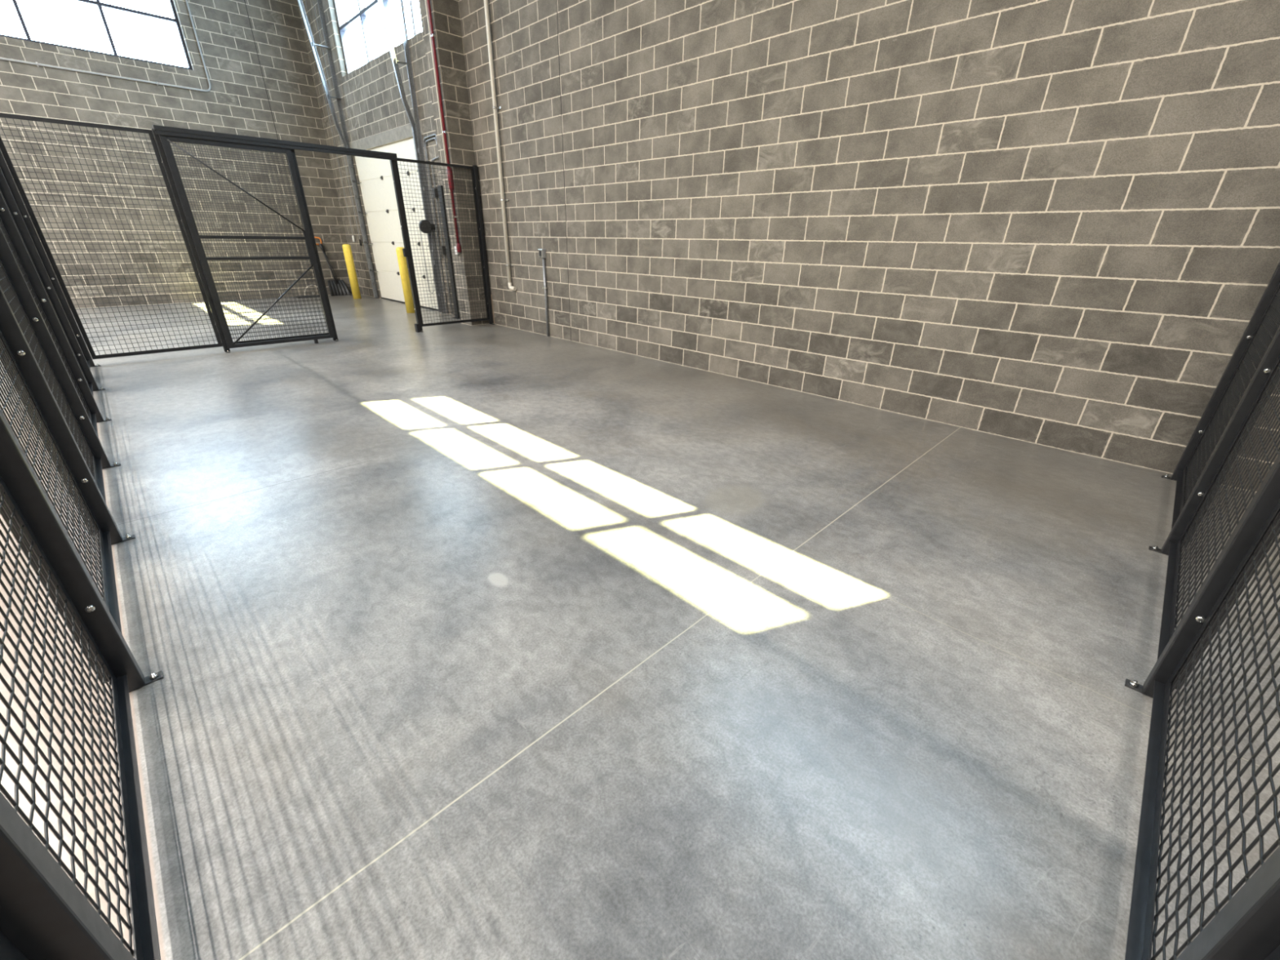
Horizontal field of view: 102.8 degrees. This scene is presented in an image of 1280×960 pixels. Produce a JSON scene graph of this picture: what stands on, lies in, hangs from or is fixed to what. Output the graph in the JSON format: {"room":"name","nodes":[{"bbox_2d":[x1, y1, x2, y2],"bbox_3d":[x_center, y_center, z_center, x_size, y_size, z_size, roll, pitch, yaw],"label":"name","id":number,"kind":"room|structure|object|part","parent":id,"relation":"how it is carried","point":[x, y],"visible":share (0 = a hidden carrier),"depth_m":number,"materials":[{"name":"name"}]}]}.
{"room":"warehouse storage cage","nodes":[
{"label":"warehouse storage cage","id":0,"kind":"room"},
{"bbox_2d":[0,0,351,308],"bbox_3d":[-12.470,-6.428,7.611,13.877,7.600,0.290,-22,34,-40],"label":"wall","id":1,"kind":"structure","parent":0,"point":[255,53],"depth_m":10.50,"materials":[{"name":"grey brick"}]},
{"bbox_2d":[0,0,192,70],"bbox_3d":[-10.690,-8.387,8.642,4.465,1.580,0.100,-22,34,-40],"label":"window","id":2,"kind":"structure","parent":1,"relation":"in","point":[96,2],"depth_m":9.55,"materials":[{"name":"metal"}]},
{"bbox_2d":[0,35,195,76],"bbox_3d":[-10.664,-7.580,8.901,4.565,0.104,0.103,-22,34,-40],"label":"trim","id":3,"kind":"structure","parent":1,"relation":"attached to","point":[3,40],"depth_m":9.39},
{"bbox_2d":[0,0,210,91],"bbox_3d":[-11.263,-8.629,7.617,6.875,3.583,0.037,-22,34,-40],"label":"conduit","id":4,"kind":"object","parent":1,"relation":"attached to","point":[186,1],"visible":1,"depth_m":9.87,"materials":[{"name":"grey metal"}]},
{"bbox_2d":[0,293,1279,959],"bbox_3d":[-4.482,0.642,2.019,14.457,0.200,23.080,-22,34,-40],"label":"floor","id":5,"kind":"structure","parent":0,"point":[483,642],"depth_m":1.88,"materials":[{"name":"concrete"}]},
{"bbox_2d":[0,150,163,959],"bbox_3d":[-3.105,-1.018,2.494,0.132,2.440,8.986,-22,34,-40],"label":"wire mesh fence","id":6,"kind":"object","parent":5,"relation":"on","point":[44,915],"visible":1,"depth_m":1.41,"materials":[{"name":"metal"}]},
{"bbox_3d":[-0.412,0.163,0.007,0.060,2.350,1.148,-22,34,-40],"label":"fence panel","id":7,"kind":"part","parent":6,"relation":"part of","materials":[{"name":"black metal"}]},
{"bbox_3d":[-4.860,-1.796,4.016,0.060,2.350,1.208,-22,34,-40],"label":"fence panel","id":8,"kind":"part","parent":6,"relation":"part of","materials":[{"name":"black metal"}]},
{"bbox_3d":[-6.263,-2.406,5.328,0.058,2.434,0.058,-22,34,-40],"label":"post","id":9,"kind":"part","parent":6,"relation":"part of","materials":[{"name":"black metal"}]},
{"bbox_3d":[-5.288,-1.977,4.450,0.058,2.434,0.058,-22,34,-40],"label":"post","id":10,"kind":"part","parent":6,"relation":"part of","materials":[{"name":"black metal"}]},
{"bbox_3d":[-3.963,-1.401,3.208,0.060,2.350,1.208,-22,34,-40],"label":"fence panel","id":11,"kind":"part","parent":6,"relation":"part of","materials":[{"name":"black metal"}]},
{"bbox_3d":[-4.392,-1.582,3.642,0.058,2.434,0.058,-22,34,-40],"label":"post","id":12,"kind":"part","parent":6,"relation":"part of","materials":[{"name":"black metal"}]},
{"bbox_3d":[-3.070,-1.008,2.403,0.060,2.350,1.198,-22,34,-40],"label":"fence panel","id":13,"kind":"part","parent":6,"relation":"part of","materials":[{"name":"black metal"}]},
{"bbox_3d":[-3.495,-1.187,2.834,0.058,2.434,0.058,-22,34,-40],"label":"post","id":14,"kind":"part","parent":6,"relation":"part of","materials":[{"name":"black metal"}]},
{"bbox_3d":[-2.606,-0.796,2.032,0.058,2.434,0.058,-22,34,-40],"label":"post","id":15,"kind":"part","parent":6,"relation":"part of","materials":[{"name":"black metal"}]},
{"bbox_3d":[-2.177,-0.615,1.598,0.060,2.350,1.208,-22,34,-40],"label":"fence panel","id":16,"kind":"part","parent":6,"relation":"part of","materials":[{"name":"black metal"}]},
{"bbox_3d":[-0.820,-0.009,0.422,0.058,2.434,0.058,-22,34,-40],"label":"post","id":17,"kind":"part","parent":6,"relation":"part of","materials":[{"name":"black metal"}]},
{"bbox_3d":[-1.709,-0.401,1.224,0.058,2.434,0.058,-22,34,-40],"label":"post","id":18,"kind":"part","parent":6,"relation":"part of","materials":[{"name":"black metal"}]},
{"bbox_3d":[-1.284,-0.221,0.793,0.060,2.350,1.198,-22,34,-40],"label":"fence panel","id":19,"kind":"part","parent":6,"relation":"part of","materials":[{"name":"black metal"}]},
{"bbox_3d":[-3.498,-0.090,3.367,0.105,0.006,0.040,-22,34,-40],"label":"plate","id":20,"kind":"part","parent":6,"relation":"part of","materials":[{"name":"metal"}]},
{"bbox_3d":[-2.608,0.302,2.565,0.105,0.006,0.040,-22,34,-40],"label":"plate","id":21,"kind":"part","parent":6,"relation":"part of","materials":[{"name":"metal"}]},
{"bbox_3d":[-1.712,0.697,1.757,0.105,0.006,0.040,-22,34,-40],"label":"plate","id":22,"kind":"part","parent":6,"relation":"part of","materials":[{"name":"metal"}]},
{"bbox_2d":[0,112,494,359],"bbox_3d":[-4.410,-3.168,6.995,5.151,2.462,0.159,-22,34,-40],"label":"wire mesh fence","id":23,"kind":"object","parent":5,"relation":"on","point":[157,130],"visible":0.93,"depth_m":6.24,"materials":[{"name":"metal"}]},
{"bbox_3d":[-5.840,-2.627,5.750,1.209,2.350,0.060,-22,34,-40],"label":"fence panel","id":24,"kind":"part","parent":23,"relation":"part of","materials":[{"name":"black metal"}]},
{"bbox_3d":[-5.381,-2.783,6.162,0.058,2.434,0.058,-22,34,-40],"label":"post","id":25,"kind":"part","parent":23,"relation":"part of","materials":[{"name":"black metal"}]},
{"bbox_2d":[159,134,334,348],"bbox_3d":[-4.876,-2.933,6.534,1.260,2.408,0.044,-22,34,-40],"label":"gate","id":26,"kind":"object","parent":23,"relation":"attached to","point":[166,140],"visible":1,"depth_m":6.44,"materials":[{"name":"black metal"}]},
{"bbox_3d":[-4.858,-3.547,6.236,1.160,0.916,0.020,-22,34,-40],"label":"brace rod","id":27,"kind":"part","parent":26,"relation":"part of","materials":[{"name":"black metal"}]},
{"bbox_3d":[-4.877,-2.343,6.802,1.161,0.956,0.020,-22,34,-40],"label":"brace rod","id":28,"kind":"part","parent":26,"relation":"part of","materials":[{"name":"black metal"}]},
{"bbox_3d":[-4.474,-3.119,6.880,0.025,0.410,0.032,-22,34,-40],"label":"lock plate","id":29,"kind":"part","parent":26,"relation":"part of","materials":[{"name":"black metal"}]},
{"bbox_3d":[-4.931,-3.001,6.577,1.235,2.350,0.060,-22,34,-40],"label":"fence panel","id":30,"kind":"part","parent":23,"relation":"part of","materials":[{"name":"black metal"}]},
{"bbox_3d":[-4.462,-3.161,6.996,0.058,2.434,0.058,-22,34,-40],"label":"post","id":31,"kind":"part","parent":23,"relation":"part of","materials":[{"name":"black metal"}]},
{"bbox_3d":[-3.564,-3.530,7.812,0.058,2.434,0.058,-22,34,-40],"label":"post","id":32,"kind":"part","parent":23,"relation":"part of","materials":[{"name":"black metal"}]},
{"bbox_3d":[-3.115,-3.747,8.226,1.233,2.350,0.060,-22,34,-40],"label":"fence panel","id":33,"kind":"part","parent":23,"relation":"part of","materials":[{"name":"black metal"}]},
{"bbox_3d":[-2.647,-3.907,8.645,0.058,2.434,0.058,-22,34,-40],"label":"post","id":34,"kind":"part","parent":23,"relation":"part of","materials":[{"name":"black metal"}]},
{"bbox_2d":[295,284,319,297],"bbox_3d":[-8.123,-4.663,12.596,0.660,0.290,0.200,-22,34,-40],"label":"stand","id":35,"kind":"object","parent":5,"relation":"on","point":[313,293],"visible":0.38,"depth_m":12.53,"materials":[{"name":"metal"}]},
{"bbox_2d":[314,236,351,296],"bbox_3d":[-7.772,-5.361,12.817,0.583,1.368,0.307,-22,34,-40],"label":"snow shovel","id":36,"kind":"object","parent":5,"relation":"on","point":[336,287],"visible":0.84,"depth_m":12.98,"materials":[{"name":"black plastic"}]},
{"bbox_2d":[342,244,361,298],"bbox_3d":[-6.936,-5.007,12.284,0.176,1.214,0.176,-22,34,-40],"label":"bollard","id":37,"kind":"object","parent":5,"relation":"on","point":[347,251],"visible":1,"depth_m":12.22,"materials":[{"name":"yellow metal"}]},
{"bbox_2d":[395,247,414,313],"bbox_3d":[-4.641,-3.955,10.126,0.176,1.214,0.176,-22,34,-40],"label":"bollard","id":38,"kind":"object","parent":5,"relation":"on","point":[402,260],"visible":0.8,"depth_m":10.06,"materials":[{"name":"yellow metal"}]},
{"bbox_2d":[437,185,460,319],"bbox_3d":[-3.433,-4.098,9.307,0.200,2.206,0.200,-22,34,-40],"label":"post","id":39,"kind":"object","parent":5,"relation":"on","point":[441,198],"visible":0.44,"depth_m":9.21,"materials":[{"name":"black metal"}]},
{"bbox_2d":[1124,261,1279,959],"bbox_3d":[1.869,-0.393,1.338,5.147,2.440,0.116,-22,34,-40],"label":"wire mesh fence","id":40,"kind":"object","parent":5,"relation":"on","point":[1247,927],"visible":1,"depth_m":1.44,"materials":[{"name":"metal"}]},
{"bbox_3d":[1.770,0.738,1.790,0.040,0.006,0.105,-22,34,-40],"label":"plate","id":41,"kind":"part","parent":40,"relation":"part of","materials":[{"name":"metal"}]},
{"bbox_3d":[2.673,0.367,2.610,0.040,0.006,0.105,-22,34,-40],"label":"plate","id":42,"kind":"part","parent":40,"relation":"part of","materials":[{"name":"metal"}]},
{"bbox_3d":[3.586,-0.009,3.440,0.040,0.006,0.105,-22,34,-40],"label":"plate","id":43,"kind":"part","parent":40,"relation":"part of","materials":[{"name":"metal"}]},
{"bbox_3d":[1.359,-0.194,0.826,1.218,2.350,0.060,-22,34,-40],"label":"fence panel","id":44,"kind":"part","parent":40,"relation":"part of","materials":[{"name":"black metal"}]},
{"bbox_3d":[1.804,-0.359,1.257,0.058,2.434,0.058,-22,34,-40],"label":"post","id":45,"kind":"part","parent":40,"relation":"part of","materials":[{"name":"black metal"}]},
{"bbox_3d":[2.264,-0.565,1.648,1.213,2.350,0.060,-22,34,-40],"label":"fence panel","id":46,"kind":"part","parent":40,"relation":"part of","materials":[{"name":"black metal"}]},
{"bbox_3d":[2.706,-0.730,2.077,0.058,2.434,0.058,-22,34,-40],"label":"post","id":47,"kind":"part","parent":40,"relation":"part of","materials":[{"name":"black metal"}]},
{"bbox_3d":[3.620,-1.106,2.907,0.058,2.434,0.058,-22,34,-40],"label":"post","id":48,"kind":"part","parent":40,"relation":"part of","materials":[{"name":"black metal"}]},
{"bbox_3d":[3.172,-0.939,2.473,1.228,2.350,0.060,-22,34,-40],"label":"fence panel","id":49,"kind":"part","parent":40,"relation":"part of","materials":[{"name":"black metal"}]},
{"bbox_3d":[0.897,0.013,0.433,0.058,2.434,0.058,-22,34,-40],"label":"post","id":50,"kind":"part","parent":40,"relation":"part of","materials":[{"name":"black metal"}]},
{"bbox_3d":[0.476,0.170,0.023,1.154,2.350,0.060,-22,34,-40],"label":"fence panel","id":51,"kind":"part","parent":40,"relation":"part of","materials":[{"name":"black metal"}]},
{"bbox_2d":[297,0,1279,492],"bbox_3d":[0.488,-4.994,5.009,0.290,7.600,22.790,-22,34,-40],"label":"wall","id":52,"kind":"structure","parent":0,"point":[1055,224],"depth_m":4.24,"materials":[{"name":"grey brick"}]},
{"bbox_2d":[305,0,355,241],"bbox_3d":[-7.028,-8.271,11.499,0.052,5.275,0.052,-22,34,-40],"label":"pull cord","id":53,"kind":"object","parent":52,"relation":"hanging from","point":[353,236],"visible":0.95,"depth_m":11.87,"materials":[{"name":"grey metal"}]},
{"bbox_2d":[312,0,362,245],"bbox_3d":[-6.725,-8.065,11.260,0.052,5.275,0.052,-22,34,-40],"label":"pull cord","id":54,"kind":"object","parent":52,"relation":"hanging from","point":[360,241],"visible":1,"depth_m":11.47,"materials":[{"name":"grey metal"}]},
{"bbox_2d":[297,0,446,313],"bbox_3d":[-5.377,-7.225,9.780,0.767,7.404,3.680,-22,34,-40],"label":"door","id":55,"kind":"structure","parent":52,"relation":"in","point":[375,175],"depth_m":10.66,"materials":[{"name":"metal"}]},
{"bbox_2d":[418,219,435,293],"bbox_3d":[-3.990,-4.257,9.774,0.326,1.291,0.100,-22,34,-40],"label":"chain hoist","id":56,"kind":"object","parent":55,"relation":"attached to","point":[428,228],"visible":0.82,"depth_m":9.53,"materials":[{"name":"metal"}]},
{"bbox_2d":[333,0,420,74],"bbox_3d":[-4.531,-8.447,8.982,0.100,1.580,4.320,-22,34,-40],"label":"window","id":57,"kind":"structure","parent":52,"relation":"in","point":[364,11],"depth_m":9.67,"materials":[{"name":"metal"}]},
{"bbox_2d":[342,31,423,83],"bbox_3d":[-4.617,-7.656,9.273,0.103,0.104,4.320,-22,34,-40],"label":"trim","id":58,"kind":"structure","parent":52,"relation":"attached to","point":[418,37],"depth_m":9.31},
{"bbox_2d":[348,120,423,149],"bbox_3d":[-5.147,-6.824,10.230,0.106,0.199,3.830,-22,34,-40],"label":"trim","id":59,"kind":"structure","parent":52,"relation":"attached to","point":[404,131],"depth_m":10.04,"materials":[{"name":"grey concrete"}]},
{"bbox_2d":[423,133,448,313],"bbox_3d":[-3.666,-4.628,9.481,0.026,2.990,0.546,-22,34,-40],"label":"conduit","id":60,"kind":"object","parent":52,"relation":"attached to","point":[433,135],"visible":0.81,"depth_m":9.38,"materials":[{"name":"metal"}]},
{"bbox_2d":[431,155,453,314],"bbox_3d":[-3.611,-4.449,9.488,0.066,2.662,0.421,-22,34,-40],"label":"conduit","id":61,"kind":"object","parent":52,"relation":"attached to","point":[433,190],"visible":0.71,"depth_m":9.49,"materials":[{"name":"metal"}]},
{"bbox_2d":[418,0,489,325],"bbox_3d":[-2.902,-6.276,7.619,0.406,7.600,0.406,-22,34,-40],"label":"pilaster","id":62,"kind":"object","parent":52,"relation":"attached to","point":[446,15],"visible":0.78,"depth_m":7.89,"materials":[{"name":"grey brick"}]},
{"bbox_2d":[425,0,459,254],"bbox_3d":[-3.020,-6.710,7.200,0.045,6.458,0.070,-22,34,-40],"label":"conduit","id":63,"kind":"object","parent":62,"relation":"attached to","point":[426,5],"visible":0.77,"depth_m":7.70,"materials":[{"name":"grey metal"}]},
{"bbox_2d":[426,0,461,252],"bbox_3d":[-2.955,-6.691,7.126,0.080,6.428,0.078,-22,34,-40],"label":"pipe","id":64,"kind":"object","parent":62,"relation":"attached to","point":[433,35],"visible":0.88,"depth_m":7.72,"materials":[{"name":"metal"}]},
{"bbox_2d":[484,0,516,290],"bbox_3d":[-2.054,-6.285,6.939,0.073,6.977,0.163,-22,34,-40],"label":"downspout","id":65,"kind":"object","parent":52,"relation":"attached to","point":[495,108],"visible":1,"depth_m":7.54,"materials":[{"name":"beige plastic"}]},
{"bbox_2d":[538,248,549,336],"bbox_3d":[-1.465,-2.857,7.842,0.072,1.265,0.105,-22,34,-40],"label":"conduit pipe","id":66,"kind":"object","parent":52,"relation":"attached to","point":[542,252],"visible":1,"depth_m":7.77,"materials":[{"name":"grey metal"}]}
]}

